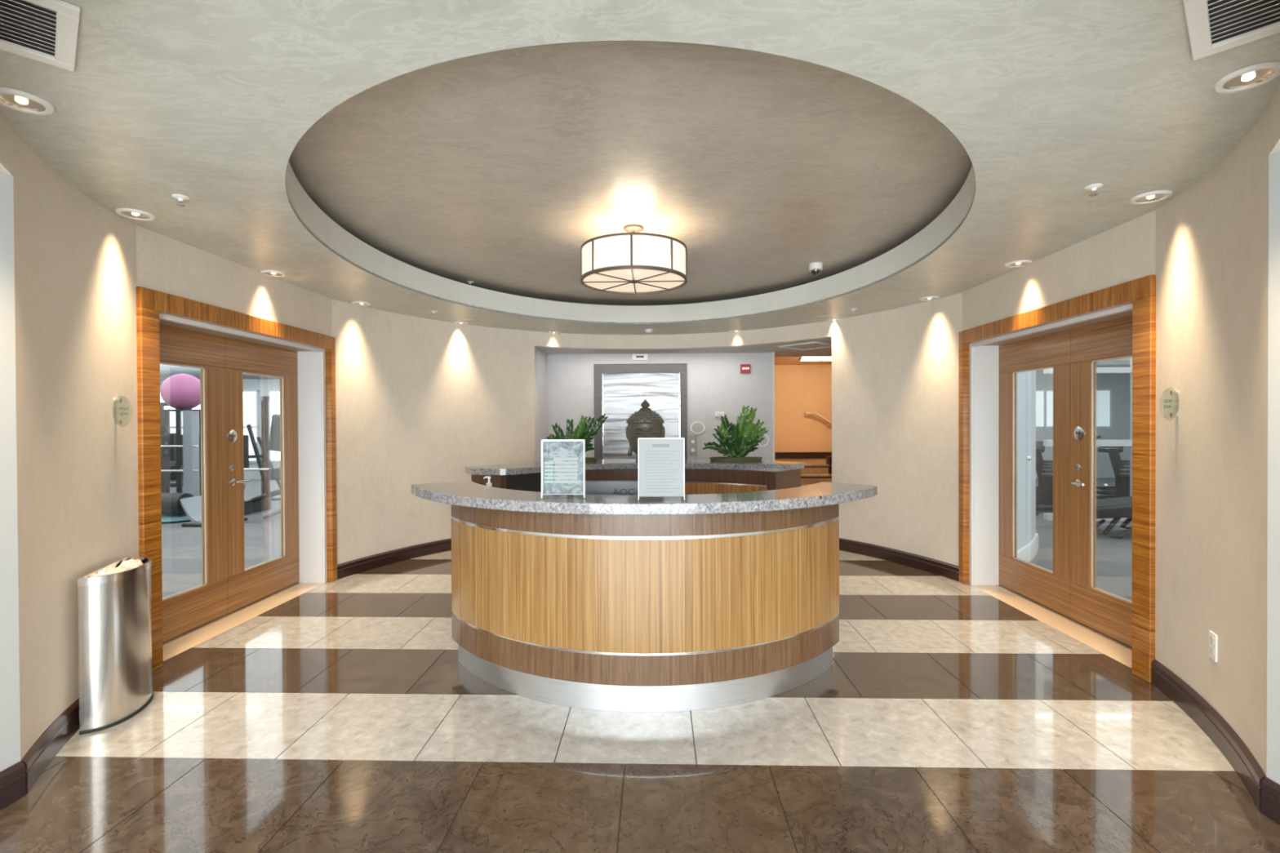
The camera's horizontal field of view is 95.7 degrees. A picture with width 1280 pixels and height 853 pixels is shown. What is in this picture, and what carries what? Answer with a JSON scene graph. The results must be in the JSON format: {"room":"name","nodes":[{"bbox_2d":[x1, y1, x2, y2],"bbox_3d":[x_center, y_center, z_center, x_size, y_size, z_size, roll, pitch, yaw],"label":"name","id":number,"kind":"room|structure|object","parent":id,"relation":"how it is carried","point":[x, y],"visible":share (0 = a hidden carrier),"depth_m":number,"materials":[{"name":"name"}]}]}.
{"room":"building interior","nodes":[
{"label":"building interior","id":0,"kind":"room"},
{"bbox_2d":[160,379,280,479],"bbox_3d":[-7.773,0.034,7.978,12.200,2.800,14.700,0,0,2],"label":"wall","id":1,"kind":"structure","parent":0,"point":[263,386],"depth_m":15.29,"materials":[{"name":"white paint"}]},
{"bbox_2d":[160,393,200,434],"bbox_3d":[-12.162,-0.002,15.325,1.200,1.900,0.055,0,0,2],"label":"window","id":2,"kind":"structure","parent":1,"relation":"in","point":[166,407],"depth_m":15.33,"materials":[{"name":"white"}]},
{"bbox_2d":[243,390,259,462],"bbox_3d":[-10.663,-0.008,15.282,1.200,1.900,0.055,0,0,2],"label":"window","id":3,"kind":"structure","parent":1,"relation":"in","point":[251,397],"depth_m":15.27,"materials":[{"name":"white"}]},
{"bbox_2d":[268,390,279,462],"bbox_3d":[-9.164,-0.015,15.239,1.200,1.900,0.055,0,0,2],"label":"window","id":4,"kind":"structure","parent":1,"relation":"in","point":[274,395],"depth_m":15.24,"materials":[{"name":"white"}]},
{"bbox_2d":[12,128,535,760],"bbox_3d":[-2.490,0.125,4.940,1.231,2.615,5.417,0,0,12],"label":"wall","id":5,"kind":"structure","parent":0,"point":[419,400],"depth_m":3.26,"materials":[{"name":"paint"}]},
{"bbox_2d":[113,398,128,424],"bbox_3d":[-2.839,-0.082,3.159,0.042,0.168,0.168,0,0,-17],"label":"wall sign","id":6,"kind":"object","parent":5,"relation":"attached to","point":[116,400],"visible":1,"depth_m":3.15,"materials":[{"name":"beige metal"}]},
{"bbox_2d":[159,324,227,642],"bbox_3d":[-3.188,0.378,3.964,0.045,2.106,0.891,0,0,2],"label":"door","id":7,"kind":"structure","parent":5,"relation":"in","point":[184,611],"depth_m":4.23,"materials":[{"name":"brown wood"}]},
{"bbox_2d":[136,286,337,671],"bbox_3d":[-3.030,0.310,4.382,0.346,2.257,2.030,0,0,2],"label":"door frame","id":8,"kind":"structure","parent":5,"relation":"attached to","point":[316,352],"depth_m":4.43,"materials":[{"name":"brown wood"}]},
{"bbox_2d":[224,337,299,613],"bbox_3d":[-3.128,0.371,4.855,0.112,2.106,0.886,0,0,2],"label":"door","id":9,"kind":"structure","parent":5,"relation":"in","point":[245,587],"depth_m":4.77,"materials":[{"name":"brown wood"}]},
{"bbox_2d":[0,0,1279,334],"bbox_3d":[-0.012,-1.346,4.282,5.883,0.315,6.935,0,0,2],"label":"ceiling","id":10,"kind":"structure","parent":0,"point":[393,156],"depth_m":2.65,"materials":[{"name":"paint"}]},
{"bbox_2d":[0,87,54,115],"bbox_3d":[-2.201,-1.155,2.061,0.168,0.012,0.168,0,0,2],"label":"recessed light","id":11,"kind":"object","parent":10,"relation":"in","point":[19,100],"visible":1,"depth_m":2.06,"materials":[{"name":"white metal"}]},
{"bbox_2d":[0,0,79,71],"bbox_3d":[-1.907,-1.152,1.516,0.396,0.014,0.620,0,1,44],"label":"ceiling vent","id":12,"kind":"object","parent":10,"relation":"in","point":[44,31],"visible":1,"depth_m":1.68,"materials":[{"name":"white metal"}]},
{"bbox_2d":[115,208,155,220],"bbox_3d":[-2.764,-1.161,3.172,0.168,0.012,0.168,0,0,2],"label":"recessed light","id":13,"kind":"object","parent":10,"relation":"in","point":[134,214],"visible":1,"depth_m":3.17,"materials":[{"name":"white metal"}]},
{"bbox_2d":[171,194,190,206],"bbox_3d":[-2.336,-1.146,2.945,0.072,0.043,0.072,0,0,2],"label":"sprinkler","id":14,"kind":"object","parent":10,"relation":"attached to","point":[181,198],"visible":1,"depth_m":2.94,"materials":[{"name":"white metal"}]},
{"bbox_2d":[260,270,286,276],"bbox_3d":[-2.808,-1.170,4.434,0.168,0.012,0.168,0,0,2],"label":"recessed light","id":15,"kind":"object","parent":10,"relation":"in","point":[268,273],"visible":1,"depth_m":4.43,"materials":[{"name":"white metal"}]},
{"bbox_2d":[351,301,371,306],"bbox_3d":[-2.675,-1.179,5.561,0.168,0.012,0.168,0,0,2],"label":"recessed light","id":16,"kind":"object","parent":10,"relation":"in","point":[356,303],"visible":1,"depth_m":5.55,"materials":[{"name":"white metal"}]},
{"bbox_2d":[453,321,468,324],"bbox_3d":[-2.063,-1.190,6.673,0.168,0.012,0.168,0,0,2],"label":"recessed light","id":17,"kind":"object","parent":10,"relation":"in","point":[454,322],"visible":1,"depth_m":6.66,"materials":[{"name":"white metal"}]},
{"bbox_2d":[457,318,478,322],"bbox_3d":[-1.935,-1.193,6.510,0.230,0.006,0.230,0,0,2],"label":"ceiling speaker","id":18,"kind":"object","parent":10,"relation":"attached to","point":[465,320],"visible":1,"depth_m":6.50,"materials":[{"name":"beige metal"}]},
{"bbox_2d":[459,319,476,321],"bbox_3d":[-1.935,-1.194,6.510,0.200,0.005,0.200,0,0,2],"label":"grille","id":19,"kind":"object","parent":18,"relation":"attached to","point":[460,320],"depth_m":6.50,"materials":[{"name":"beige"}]},
{"bbox_2d":[546,331,560,333],"bbox_3d":[-1.102,-1.200,7.406,0.168,0.012,0.168,0,0,2],"label":"recessed light","id":20,"kind":"object","parent":10,"relation":"in","point":[557,332],"visible":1,"depth_m":7.36,"materials":[{"name":"white metal"}]},
{"bbox_2d":[580,224,687,293],"bbox_3d":[-0.046,-1.268,4.294,0.789,0.411,0.789,0,0,2],"label":"lamp","id":21,"kind":"object","parent":10,"relation":"attached to","point":[633,261],"visible":1,"depth_m":4.03,"materials":[{"name":"beige fabric"}]},
{"bbox_2d":[582,269,684,292],"bbox_3d":[-0.045,-1.082,4.295,0.752,0.003,0.752,0,0,2],"label":"diffuser","id":22,"kind":"object","parent":21,"relation":"attached to","point":[600,280],"depth_m":4.28,"materials":[{"name":"beige glass"}]},
{"bbox_2d":[644,328,653,333],"bbox_3d":[0.110,-1.190,7.241,0.110,0.041,0.110,0,0,2],"label":"smoke detector","id":23,"kind":"object","parent":10,"relation":"attached to","point":[647,331],"visible":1,"depth_m":7.20,"materials":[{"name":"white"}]},
{"bbox_2d":[729,329,742,332],"bbox_3d":[1.228,-1.210,7.359,0.168,0.012,0.168,0,0,2],"label":"recessed light","id":24,"kind":"object","parent":10,"relation":"in","point":[732,331],"visible":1,"depth_m":7.30,"materials":[{"name":"white"}]},
{"bbox_2d":[808,262,822,275],"bbox_3d":[1.607,-1.435,5.295,0.124,0.107,0.124,0,0,2],"label":"dome camera","id":25,"kind":"object","parent":10,"relation":"attached to","point":[815,268],"visible":1,"depth_m":5.25,"materials":[{"name":"white plastic"}]},
{"bbox_2d":[812,315,833,319],"bbox_3d":[2.020,-1.210,6.410,0.230,0.006,0.230,0,0,2],"label":"ceiling speaker","id":26,"kind":"object","parent":10,"relation":"attached to","point":[820,317],"visible":1,"depth_m":6.39,"materials":[{"name":"beige"}]},
{"bbox_2d":[813,315,831,319],"bbox_3d":[2.020,-1.211,6.410,0.200,0.005,0.200,0,0,2],"label":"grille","id":27,"kind":"object","parent":26,"relation":"attached to","point":[815,317],"depth_m":6.40,"materials":[{"name":"beige metal"}]},
{"bbox_2d":[826,318,840,321],"bbox_3d":[2.206,-1.209,6.590,0.168,0.012,0.168,0,0,2],"label":"recessed light","id":28,"kind":"object","parent":10,"relation":"in","point":[831,319],"visible":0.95,"depth_m":6.53,"materials":[{"name":"white metal"}]},
{"bbox_2d":[920,296,939,301],"bbox_3d":[2.723,-1.203,5.445,0.168,0.012,0.168,0,0,2],"label":"recessed light","id":29,"kind":"object","parent":10,"relation":"in","point":[926,298],"visible":1,"depth_m":5.44,"materials":[{"name":"white metal"}]},
{"bbox_2d":[1004,259,1031,267],"bbox_3d":[2.779,-1.194,4.253,0.168,0.012,0.168,0,0,2],"label":"recessed light","id":30,"kind":"object","parent":10,"relation":"in","point":[1016,264],"visible":1,"depth_m":4.25,"materials":[{"name":"white metal"}]},
{"bbox_2d":[1084,183,1102,196],"bbox_3d":[2.246,-1.166,2.866,0.072,0.043,0.072,0,0,2],"label":"sprinkler","id":31,"kind":"object","parent":10,"relation":"attached to","point":[1092,188],"visible":1,"depth_m":2.86,"materials":[{"name":"white metal"}]},
{"bbox_2d":[1129,190,1172,204],"bbox_3d":[2.643,-1.184,2.996,0.168,0.012,0.168,0,0,2],"label":"recessed light","id":32,"kind":"object","parent":10,"relation":"in","point":[1154,196],"visible":1,"depth_m":2.99,"materials":[{"name":"white metal"}]},
{"bbox_2d":[1182,0,1279,60],"bbox_3d":[1.825,-1.168,1.477,0.415,0.014,0.620,-1,1,-43],"label":"ceiling vent","id":33,"kind":"object","parent":10,"relation":"in","point":[1214,26],"visible":1,"depth_m":1.68,"materials":[{"name":"white metal"}]},
{"bbox_2d":[1213,61,1279,93],"bbox_3d":[2.052,-1.173,1.953,0.168,0.012,0.168,0,0,2],"label":"recessed light","id":34,"kind":"object","parent":10,"relation":"in","point":[1251,77],"visible":1,"depth_m":1.95,"materials":[{"name":"white metal"}]},
{"bbox_2d":[0,477,1279,852],"bbox_3d":[-0.820,1.476,6.038,26.000,0.121,18.000,0,0,2],"label":"floor","id":35,"kind":"structure","parent":0,"point":[343,715],"depth_m":2.58,"materials":[{"name":"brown tile"}]},
{"bbox_2d":[77,556,153,734],"bbox_3d":[-2.640,1.077,2.972,0.179,0.741,0.478,0,0,-21],"label":"waste bin","id":36,"kind":"object","parent":35,"relation":"on","point":[114,601],"visible":1,"depth_m":2.81,"materials":[{"name":"silver metal"}]},
{"bbox_2d":[160,402,183,487],"bbox_3d":[-11.155,0.415,13.809,0.680,1.980,1.250,0,0,-10],"label":"machine","id":37,"kind":"object","parent":35,"relation":"on","point":[171,436],"visible":0.23,"depth_m":13.67,"materials":[{"name":"grey metal"}]},
{"bbox_2d":[161,514,191,523],"bbox_3d":[-7.063,1.379,8.818,0.720,0.090,0.720,0,0,2],"label":"disc","id":38,"kind":"object","parent":35,"relation":"on","point":[166,518],"visible":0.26,"depth_m":8.59,"materials":[{"name":"teal rubber"}]},
{"bbox_2d":[160,492,193,515],"bbox_3d":[-7.154,1.168,8.750,0.723,0.335,0.342,0,0,8],"label":"foam roller","id":39,"kind":"object","parent":38,"relation":"on","point":[171,504],"visible":0.46,"depth_m":8.60,"materials":[{"name":"grey"}]},
{"bbox_2d":[160,408,201,514],"bbox_3d":[-7.650,0.569,9.829,0.938,1.700,1.200,0,0,2],"label":"power rack","id":40,"kind":"object","parent":35,"relation":"on","point":[191,446],"visible":0.44,"depth_m":9.44,"materials":[{"name":"grey metal"}]},
{"bbox_2d":[160,373,200,409],"bbox_3d":[-7.748,-0.591,9.823,0.610,0.616,0.610,0,0,2],"label":"exercise ball","id":41,"kind":"object","parent":40,"relation":"on","point":[179,391],"visible":0.91,"depth_m":9.62,"materials":[{"name":"pink rubber"}]},
{"bbox_2d":[160,408,200,411],"bbox_3d":[-7.677,-0.272,9.874,0.888,0.019,0.900,0,0,2],"label":"shelf","id":42,"kind":"object","parent":40,"relation":"attached to","point":[186,410],"depth_m":9.42,"materials":[{"name":"grey"}]},
{"bbox_2d":[171,408,199,493],"bbox_3d":[-9.369,0.419,12.164,0.680,1.980,1.250,0,0,-21],"label":"machine","id":43,"kind":"object","parent":35,"relation":"on","point":[179,436],"visible":0.12,"depth_m":12.13,"materials":[{"name":"grey metal"}]},
{"bbox_2d":[180,484,247,527],"bbox_3d":[-6.251,1.146,8.493,0.600,0.554,0.560,0,0,2],"label":"trainer","id":44,"kind":"object","parent":35,"relation":"on","point":[192,506],"visible":0.28,"depth_m":8.35,"materials":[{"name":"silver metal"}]},
{"bbox_2d":[243,395,280,500],"bbox_3d":[-7.362,0.418,11.143,1.250,1.980,0.680,-1,1,-37],"label":"machine","id":45,"kind":"object","parent":35,"relation":"on","point":[264,400],"visible":0.44,"depth_m":10.95,"materials":[{"name":"grey metal"}]},
{"bbox_2d":[244,413,280,519],"bbox_3d":[-5.876,0.611,9.139,1.685,1.611,0.776,0,1,34],"label":"weight bench","id":46,"kind":"object","parent":35,"relation":"on","point":[263,502],"visible":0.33,"depth_m":9.11,"materials":[{"name":"grey metal"}]},
{"bbox_2d":[471,468,800,494],"bbox_3d":[-0.021,0.911,5.582,3.072,1.009,0.965,0,0,-3],"label":"reception desk","id":47,"kind":"object","parent":35,"relation":"on","point":[697,481],"depth_m":5.39,"materials":[{"name":"brown wood"}]},
{"bbox_2d":[465,458,804,475],"bbox_3d":[-0.033,0.378,5.667,3.174,0.054,1.088,0,0,-8],"label":"countertop","id":48,"kind":"structure","parent":47,"relation":"on","point":[513,468],"depth_m":5.46,"materials":[{"name":"grey stone"}]},
{"bbox_2d":[546,413,608,462],"bbox_3d":[-0.647,0.111,5.833,0.661,0.482,0.286,0,0,2],"label":"plant","id":49,"kind":"object","parent":48,"relation":"on","point":[581,431],"visible":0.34,"depth_m":5.86,"materials":[{"name":"green plant"}]},
{"bbox_2d":[626,399,665,461],"bbox_3d":[0.054,0.036,5.874,0.386,0.625,0.395,0,0,27],"label":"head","id":50,"kind":"object","parent":48,"relation":"on","point":[645,423],"visible":0.72,"depth_m":5.75},
{"bbox_2d":[702,404,768,461],"bbox_3d":[0.962,0.063,5.817,0.671,0.564,0.277,0,0,3],"label":"plant","id":51,"kind":"object","parent":48,"relation":"on","point":[739,441],"visible":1,"depth_m":5.81,"materials":[{"name":"green plant"}]},
{"bbox_2d":[451,503,839,712],"bbox_3d":[0.016,0.929,3.362,2.334,1.007,0.992,0,0,2],"label":"reception desk","id":52,"kind":"object","parent":35,"relation":"on","point":[678,612],"visible":0.95,"depth_m":2.95,"materials":[{"name":"wood"}]},
{"bbox_2d":[483,475,492,486],"bbox_3d":[-1.007,0.500,3.865,0.090,0.337,0.090,0,0,2],"label":"pump bottle","id":53,"kind":"object","parent":52,"relation":"on","point":[489,483],"visible":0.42,"depth_m":3.86,"materials":[{"name":"white plastic"}]},
{"bbox_2d":[585,480,638,494],"bbox_3d":[-0.050,0.494,3.397,0.612,0.347,0.180,0,0,2],"label":"computer monitor","id":54,"kind":"object","parent":52,"relation":"on","point":[592,487],"visible":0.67,"depth_m":3.41,"materials":[{"name":"grey metal"}]},
{"bbox_2d":[410,480,877,515],"bbox_3d":[-0.022,0.396,3.355,2.916,0.056,1.110,0,0,2],"label":"countertop","id":55,"kind":"structure","parent":52,"relation":"on","point":[466,493],"depth_m":3.00,"materials":[{"name":"grey stone"}]},
{"bbox_2d":[541,439,585,497],"bbox_3d":[-0.396,0.220,3.007,0.226,0.305,0.075,0,0,2],"label":"sign holder","id":56,"kind":"object","parent":55,"relation":"on","point":[562,461],"visible":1,"depth_m":2.99,"materials":[{"name":"plastic"}]},
{"bbox_2d":[638,437,684,500],"bbox_3d":[0.107,0.214,2.912,0.232,0.314,0.075,0,0,2],"label":"sign holder","id":57,"kind":"object","parent":55,"relation":"on","point":[661,460],"visible":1,"depth_m":2.89,"materials":[{"name":"plastic"}]},
{"bbox_2d":[774,458,831,486],"bbox_3d":[3.001,1.032,11.086,2.130,0.660,2.661,0,0,2],"label":"stone steps","id":58,"kind":"structure","parent":35,"relation":"on","point":[815,471],"depth_m":10.65,"materials":[{"name":"brown"}]},
{"bbox_2d":[1035,444,1053,500],"bbox_3d":[7.604,0.644,10.644,1.123,1.400,0.560,0,0,-2],"label":"exercise bike","id":59,"kind":"object","parent":35,"relation":"on","point":[1042,445],"visible":0.08,"depth_m":10.58,"materials":[{"name":"grey"}]},
{"bbox_2d":[1035,442,1053,495],"bbox_3d":[8.125,0.637,11.379,1.123,1.400,0.560,0,0,-2],"label":"exercise bike","id":60,"kind":"object","parent":35,"relation":"on","point":[1042,464],"visible":0.05,"depth_m":11.32,"materials":[{"name":"grey"}]},
{"bbox_2d":[1035,435,1097,506],"bbox_3d":[7.082,0.652,9.909,1.123,1.400,0.560,0,0,-2],"label":"exercise bike","id":61,"kind":"object","parent":35,"relation":"on","point":[1037,446],"visible":0.06,"depth_m":9.86,"materials":[{"name":"grey"}]},
{"bbox_2d":[1035,435,1101,515],"bbox_3d":[6.561,0.660,9.173,1.123,1.400,0.560,0,0,-2],"label":"exercise bike","id":62,"kind":"object","parent":35,"relation":"on","point":[1045,479],"visible":0.15,"depth_m":9.11,"materials":[{"name":"grey"}]},
{"bbox_2d":[1043,357,1132,520],"bbox_3d":[9.024,-0.019,8.343,6.242,2.749,0.100,0,0,2],"label":"glass wall","id":63,"kind":"structure","parent":35,"relation":"on","point":[1046,516],"depth_m":8.38,"materials":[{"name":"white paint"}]},
{"bbox_2d":[1096,452,1129,498],"bbox_3d":[8.998,0.638,10.604,1.123,1.400,0.560,0,0,-2],"label":"exercise bike","id":64,"kind":"object","parent":35,"relation":"on","point":[1119,465],"visible":0.04,"depth_m":10.57,"materials":[{"name":"grey"}]},
{"bbox_2d":[1096,452,1129,495],"bbox_3d":[9.615,0.630,11.336,1.123,1.400,0.560,0,0,-2],"label":"exercise bike","id":65,"kind":"object","parent":35,"relation":"on","point":[1102,492],"visible":0.05,"depth_m":11.29,"materials":[{"name":"grey"}]},
{"bbox_2d":[1097,447,1129,497],"bbox_3d":[7.763,0.655,9.139,1.123,1.400,0.560,0,0,-2],"label":"exercise bike","id":66,"kind":"object","parent":35,"relation":"on","point":[1122,480],"visible":0.23,"depth_m":9.10,"materials":[{"name":"grey"}]},
{"bbox_2d":[1096,496,1132,538],"bbox_3d":[6.422,0.578,7.325,1.620,1.606,0.728,0,0,16],"label":"treadmill","id":67,"kind":"object","parent":35,"relation":"on","point":[1117,508],"visible":0.18,"depth_m":7.17,"materials":[{"name":"grey"}]},
{"bbox_2d":[0,150,1279,784],"bbox_3d":[-0.140,0.247,-0.394,5.064,2.430,5.200,0,0,2],"label":"wall","id":68,"kind":"structure","parent":0,"point":[10,719],"depth_m":2.22,"materials":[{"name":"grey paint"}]},
{"bbox_2d":[21,537,451,793],"bbox_3d":[-2.400,1.364,4.928,1.086,0.134,5.186,0,0,12],"label":"baseboard","id":69,"kind":"structure","parent":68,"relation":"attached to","point":[44,749],"depth_m":2.71,"materials":[{"name":"brown wood"}]},
{"bbox_2d":[0,537,1279,824],"bbox_3d":[0.146,1.377,1.792,5.707,0.134,9.593,0,0,-1],"label":"baseboard","id":70,"kind":"structure","parent":68,"relation":"attached to","point":[1204,715],"depth_m":2.60,"materials":[{"name":"brown wood"}]},
{"bbox_2d":[0,85,1279,176],"bbox_3d":[-0.092,-1.075,1.460,5.024,0.185,1.470,0,0,2],"label":"wall","id":71,"kind":"structure","parent":0,"point":[6,131],"depth_m":2.15,"materials":[{"name":"paint"}]},
{"bbox_2d":[534,346,774,462],"bbox_3d":[0.213,0.184,7.846,3.350,2.430,1.005,0,0,2],"label":"wall","id":72,"kind":"structure","parent":0,"point":[564,384],"depth_m":8.17,"materials":[{"name":"grey paint"}]},
{"bbox_2d":[602,373,640,459],"bbox_3d":[-0.261,0.313,8.276,0.546,2.146,0.036,0,0,2],"label":"door","id":73,"kind":"structure","parent":72,"relation":"in","point":[621,392],"depth_m":8.26,"materials":[{"name":"glass"}]},
{"bbox_2d":[631,353,647,359],"bbox_3d":[-0.001,-0.983,8.180,0.220,0.090,0.032,0,0,2],"label":"indicator","id":74,"kind":"object","parent":72,"relation":"attached to","point":[634,356],"visible":1,"depth_m":8.17,"materials":[{"name":"white plastic"}]},
{"bbox_2d":[594,363,687,459],"bbox_3d":[0.012,0.254,8.245,1.315,2.284,0.120,0,0,2],"label":"door frame","id":75,"kind":"structure","parent":72,"relation":"attached to","point":[682,368],"depth_m":8.18,"materials":[{"name":"laminate"}]},
{"bbox_2d":[640,373,679,437],"bbox_3d":[0.294,0.310,8.259,0.560,2.146,0.036,0,0,2],"label":"door","id":76,"kind":"structure","parent":72,"relation":"in","point":[661,391],"depth_m":8.24,"materials":[{"name":"glass"}]},
{"bbox_2d":[688,435,697,455],"bbox_3d":[0.748,0.269,8.177,0.110,0.290,0.014,0,0,2],"label":"panel","id":77,"kind":"object","parent":72,"relation":"attached to","point":[692,438],"visible":1,"depth_m":8.18,"materials":[{"name":"grey metal"}]},
{"bbox_2d":[689,421,705,434],"bbox_3d":[0.814,0.018,8.174,0.210,0.176,0.012,0,0,2],"label":"oval sign","id":78,"kind":"object","parent":72,"relation":"attached to","point":[697,428],"visible":1,"depth_m":8.17,"materials":[{"name":"white plastic"}]},
{"bbox_2d":[715,411,724,417],"bbox_3d":[1.120,-0.173,8.156,0.120,0.070,0.028,0,0,2],"label":"wall box","id":79,"kind":"object","parent":72,"relation":"attached to","point":[717,414],"visible":1,"depth_m":8.14,"materials":[{"name":"white plastic"}]},
{"bbox_2d":[740,364,751,373],"bbox_3d":[1.482,-0.812,8.129,0.140,0.125,0.052,0,0,2],"label":"fire alarm","id":80,"kind":"object","parent":72,"relation":"attached to","point":[744,368],"visible":1,"depth_m":8.12,"materials":[{"name":"red plastic"}]},
{"bbox_2d":[758,434,768,446],"bbox_3d":[1.727,0.190,8.149,0.170,0.190,0.012,0,0,2],"label":"round sign","id":81,"kind":"object","parent":72,"relation":"attached to","point":[764,442],"visible":0.61,"depth_m":8.14,"materials":[{"name":"white plastic"}]},
{"bbox_2d":[534,320,831,350],"bbox_3d":[0.506,-1.272,7.380,3.799,0.485,0.823,0,0,11],"label":"wall","id":82,"kind":"structure","parent":0,"point":[820,331],"depth_m":7.50,"materials":[{"name":"paint"}]},
{"bbox_2d":[537,338,831,364],"bbox_3d":[1.398,-1.210,9.605,5.750,0.320,5.899,0,0,2],"label":"ceiling","id":83,"kind":"structure","parent":0,"point":[779,352],"depth_m":8.03,"materials":[{"name":"grey paint"}]},
{"bbox_2d":[777,342,831,350],"bbox_3d":[2.161,-1.030,7.433,0.540,0.014,0.540,-1,1,-41],"label":"ceiling hatch","id":84,"kind":"object","parent":83,"relation":"attached to","point":[811,345],"visible":0.83,"depth_m":7.45,"materials":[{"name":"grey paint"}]},
{"bbox_2d":[798,356,831,360],"bbox_3d":[3.469,-1.260,10.645,1.070,0.085,0.200,0,0,2],"label":"fluorescent light","id":85,"kind":"object","parent":83,"relation":"attached to","point":[800,358],"visible":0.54,"depth_m":10.56,"materials":[{"name":"beige plastic"}]},
{"bbox_2d":[774,364,831,452],"bbox_3d":[2.985,0.021,9.818,2.500,2.700,5.400,0,0,2],"label":"wall","id":86,"kind":"structure","parent":0,"point":[799,389],"depth_m":12.40,"materials":[{"name":"paint"}]},
{"bbox_2d":[774,452,831,473],"bbox_3d":[3.013,0.748,11.539,2.130,0.380,1.770,0,0,2],"label":"baseboard","id":87,"kind":"structure","parent":86,"relation":"attached to","point":[828,455],"depth_m":12.38,"materials":[{"name":"brown wood"}]},
{"bbox_2d":[804,412,831,426],"bbox_3d":[3.799,-0.154,12.316,0.584,0.306,0.138,0,0,2],"label":"handrail","id":88,"kind":"object","parent":86,"relation":"attached to","point":[806,413],"visible":0.94,"depth_m":12.25,"materials":[{"name":"brown wood"}]},
{"bbox_2d":[1017,370,1035,550],"bbox_3d":[3.936,0.021,6.053,0.182,2.749,1.735,0,1,44],"label":"wall","id":89,"kind":"structure","parent":0,"point":[1026,380],"depth_m":6.00,"materials":[{"name":"grey paint"}]},
{"bbox_2d":[1017,533,1038,562],"bbox_3d":[3.995,1.313,6.011,0.090,0.165,1.743,0,1,44],"label":"baseboard","id":90,"kind":"structure","parent":89,"relation":"attached to","point":[1027,553],"depth_m":6.01,"materials":[{"name":"white paint"}]},
{"bbox_2d":[831,104,1269,776],"bbox_3d":[2.672,0.106,4.396,0.830,2.615,4.696,0,0,-1],"label":"wall","id":91,"kind":"structure","parent":0,"point":[895,371],"depth_m":2.96,"materials":[{"name":"paint"}]},
{"bbox_2d":[998,329,1071,617],"bbox_3d":[3.180,0.344,4.673,0.045,2.106,0.886,0,0,2],"label":"door","id":92,"kind":"structure","parent":91,"relation":"in","point":[1049,588],"depth_m":4.61,"materials":[{"name":"brown wood"}]},
{"bbox_2d":[959,275,1155,682],"bbox_3d":[3.021,0.284,4.207,0.346,2.257,2.030,0,0,2],"label":"door frame","id":93,"kind":"structure","parent":91,"relation":"attached to","point":[979,345],"depth_m":3.96,"materials":[{"name":"brown wood"}]},
{"bbox_2d":[1070,315,1132,646],"bbox_3d":[3.121,0.351,3.782,0.112,2.106,0.891,0,0,2],"label":"door","id":94,"kind":"structure","parent":91,"relation":"in","point":[1108,614],"depth_m":4.05,"materials":[{"name":"brown wood"}]},
{"bbox_2d":[1163,390,1178,417],"bbox_3d":[2.756,-0.116,2.998,0.042,0.168,0.168,0,0,21],"label":"wall sign","id":95,"kind":"object","parent":91,"relation":"attached to","point":[1171,392],"visible":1,"depth_m":2.99,"materials":[{"name":"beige metal"}]},
{"bbox_2d":[1208,630,1217,662],"bbox_3d":[2.629,1.007,2.654,0.013,0.120,0.072,0,0,26],"label":"wall outlet","id":96,"kind":"object","parent":91,"relation":"attached to","point":[1212,654],"visible":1,"depth_m":2.65,"materials":[{"name":"white plastic"}]},
{"bbox_2d":[1209,635,1213,644],"bbox_3d":[2.624,0.981,2.656,0.002,0.030,0.034,0,0,26],"label":"socket","id":97,"kind":"object","parent":96,"relation":"attached to","point":[1211,637],"depth_m":2.65,"materials":[{"name":"grey plastic"}]},
{"bbox_2d":[1209,647,1213,656],"bbox_3d":[2.624,1.033,2.657,0.002,0.030,0.034,0,0,26],"label":"socket","id":98,"kind":"object","parent":96,"relation":"attached to","point":[1211,649],"depth_m":2.65,"materials":[{"name":"grey plastic"}]},
{"bbox_2d":[1035,369,1129,477],"bbox_3d":[7.921,-0.034,7.524,8.800,2.800,14.700,0,0,2],"label":"wall","id":99,"kind":"structure","parent":0,"point":[1119,383],"depth_m":14.66,"materials":[{"name":"white paint"}]},
{"bbox_2d":[1035,388,1112,428],"bbox_3d":[8.677,-0.441,14.718,6.500,1.000,0.050,0,0,2],"label":"window","id":100,"kind":"structure","parent":99,"relation":"in","point":[1044,398],"depth_m":14.64,"materials":[{"name":"white"}]},
{"bbox_2d":[1042,358,1130,369],"bbox_3d":[7.840,-1.418,7.516,8.750,0.070,14.500,0,0,2],"label":"ceiling","id":101,"kind":"structure","parent":0,"point":[1122,362],"depth_m":13.26,"materials":[{"name":"white"}]},
{"bbox_3d":[-8.404,-1.349,7.986,10.750,0.070,14.500,0,0,2],"label":"ceiling","id":102,"kind":"structure","parent":0,"visible":0},
{"bbox_2d":[160,364,279,380],"bbox_3d":[-7.478,-1.133,11.412,8.400,0.420,0.340,0,0,2],"label":"air duct","id":103,"kind":"object","parent":102,"relation":"hanging from","point":[166,371],"visible":0.03,"depth_m":11.30,"materials":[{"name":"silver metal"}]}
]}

